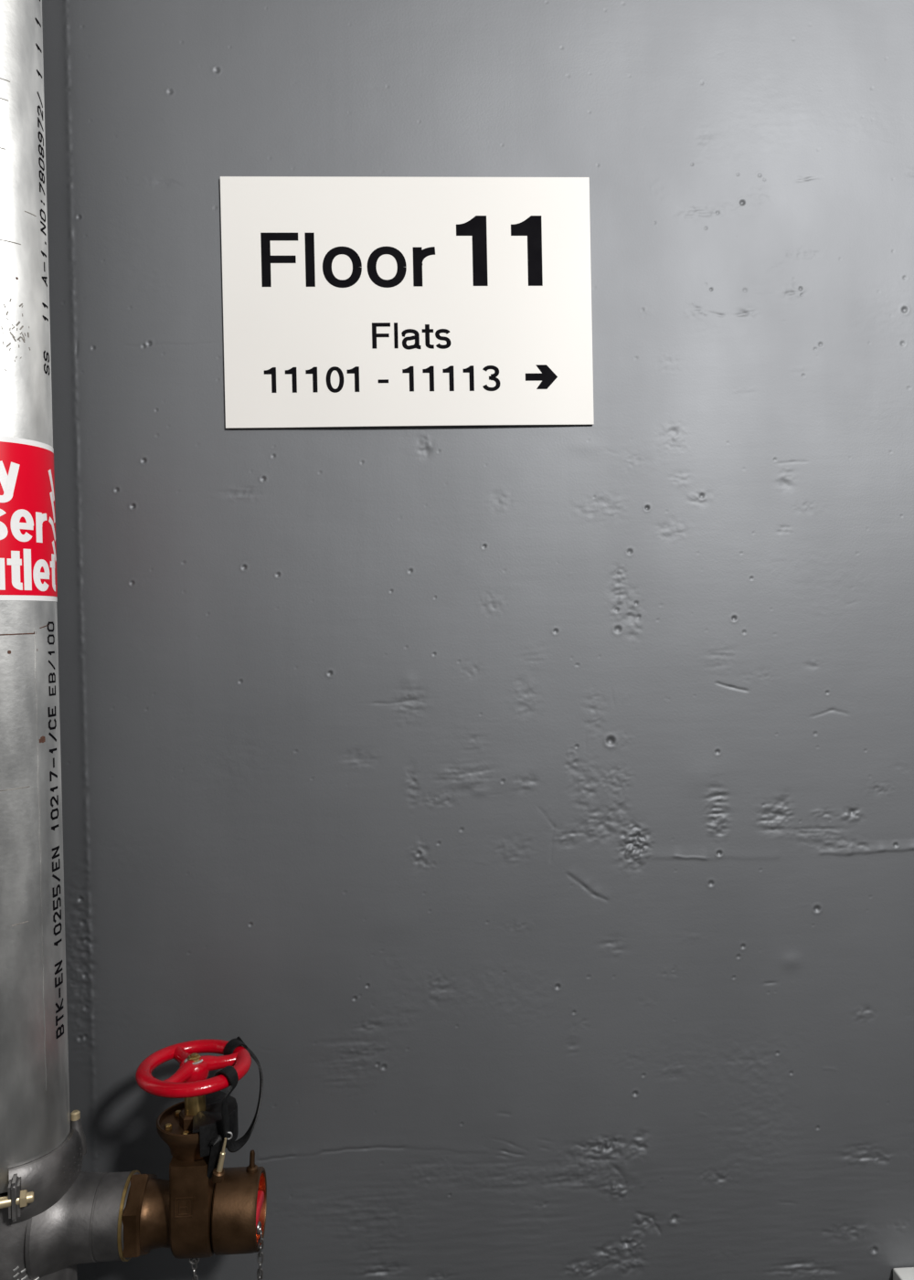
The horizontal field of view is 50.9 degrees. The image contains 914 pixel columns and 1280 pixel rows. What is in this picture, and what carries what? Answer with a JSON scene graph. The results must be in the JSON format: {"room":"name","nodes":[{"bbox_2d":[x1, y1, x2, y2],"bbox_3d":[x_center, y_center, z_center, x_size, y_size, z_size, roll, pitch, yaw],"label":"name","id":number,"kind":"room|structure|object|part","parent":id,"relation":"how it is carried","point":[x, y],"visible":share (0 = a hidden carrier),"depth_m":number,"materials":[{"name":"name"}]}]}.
{"room":"apartment building stairwell","nodes":[
{"label":"apartment building stairwell","id":0,"kind":"room"},
{"bbox_2d":[42,0,913,1279],"bbox_3d":[0.441,-0.547,1.131,5.800,3.800,0.025,-1,1,-3],"label":"wall","id":1,"kind":"structure","parent":0,"point":[531,807],"depth_m":1.11,"materials":[{"name":"grey paint"}]},
{"bbox_2d":[220,176,593,428],"bbox_3d":[-0.055,-0.386,1.095,0.420,0.284,0.004,-1,1,-3],"label":"sign","id":2,"kind":"object","parent":1,"relation":"attached to","point":[348,301],"visible":1,"depth_m":1.09,"materials":[{"name":"white plastic"}]},
{"bbox_2d":[892,1267,913,1279],"bbox_3d":[0.593,0.788,1.114,0.151,0.091,0.058,-1,1,-3],"label":"box","id":3,"kind":"object","parent":1,"relation":"attached to","point":[904,1273],"visible":1,"depth_m":1.13,"materials":[{"name":"white plastic"}]},
{"bbox_3d":[0.590,1.428,-1.153,6.000,0.100,4.800,-1,1,-3],"label":"floor","id":4,"kind":"structure","parent":0,"visible":0},
{"bbox_2d":[0,1170,139,1279],"bbox_3d":[-0.413,0.952,0.976,0.183,0.842,0.121,-1,1,-3],"label":"pipe tee","id":5,"kind":"object","parent":4,"relation":"on","point":[81,1227],"visible":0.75,"depth_m":0.94,"materials":[{"name":"grey metal"}]},
{"bbox_2d":[0,0,70,1193],"bbox_3d":[-0.482,-0.949,0.952,0.115,2.954,0.115,-1,1,29],"label":"riser pipe","id":6,"kind":"object","parent":5,"relation":"on","point":[35,1088],"visible":1,"depth_m":0.93,"materials":[{"name":"metal"}]},
{"bbox_2d":[0,1110,86,1225],"bbox_3d":[-0.452,0.524,0.970,0.164,0.067,0.139,-1,1,36],"label":"clamp","id":7,"kind":"object","parent":6,"relation":"attached to","point":[34,1187],"visible":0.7,"depth_m":0.93,"materials":[{"name":"grey metal"}]},
{"bbox_2d":[117,1038,266,1264],"bbox_3d":[-0.268,0.526,0.979,0.133,0.208,0.114,-1,1,-3],"label":"valve","id":8,"kind":"object","parent":5,"relation":"attached to","point":[190,1213],"visible":0.95,"depth_m":0.95,"materials":[{"name":"brown metal"}]},
{"bbox_2d":[184,1057,202,1064],"bbox_3d":[-0.268,0.428,0.978,0.019,0.002,0.019,-1,1,-3],"label":"washer","id":9,"kind":"object","parent":8,"relation":"in","point":[187,1061],"depth_m":0.97,"materials":[{"name":"metal"}]},
{"bbox_3d":[-0.267,0.453,0.978,0.021,0.056,0.021,-1,1,-3],"label":"stem","id":10,"kind":"part","parent":8,"relation":"part of","materials":[{"name":"gold metal"}]},
{"bbox_2d":[190,1229,264,1279],"bbox_3d":[-0.230,0.693,0.966,0.075,0.199,0.006,-1,1,4],"label":"chain","id":11,"kind":"object","parent":8,"relation":"hanging from","point":[259,1270],"visible":1,"depth_m":0.96,"materials":[{"name":"metal"}]},
{"bbox_2d":[192,1036,263,1178],"bbox_3d":[-0.235,0.477,0.982,0.076,0.109,0.101,-1,1,-21],"label":"strap","id":12,"kind":"object","parent":8,"relation":"hanging from","point":[218,1121],"visible":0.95,"depth_m":0.95,"materials":[{"name":"plastic"}]},
{"bbox_2d":[211,1166,266,1255],"bbox_3d":[-0.228,0.583,0.981,0.055,0.077,0.077,-1,1,-3],"label":"outlet","id":13,"kind":"object","parent":8,"relation":"attached to","point":[233,1200],"depth_m":0.95,"materials":[{"name":"brown metal"}]},
{"bbox_2d":[255,1190,264,1235],"bbox_3d":[-0.210,0.583,0.982,0.025,0.062,0.062,-1,1,-3],"label":"plug","id":14,"kind":"object","parent":8,"relation":"attached to","point":[260,1194],"visible":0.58,"depth_m":0.98,"materials":[{"name":"red plastic"}]}
]}

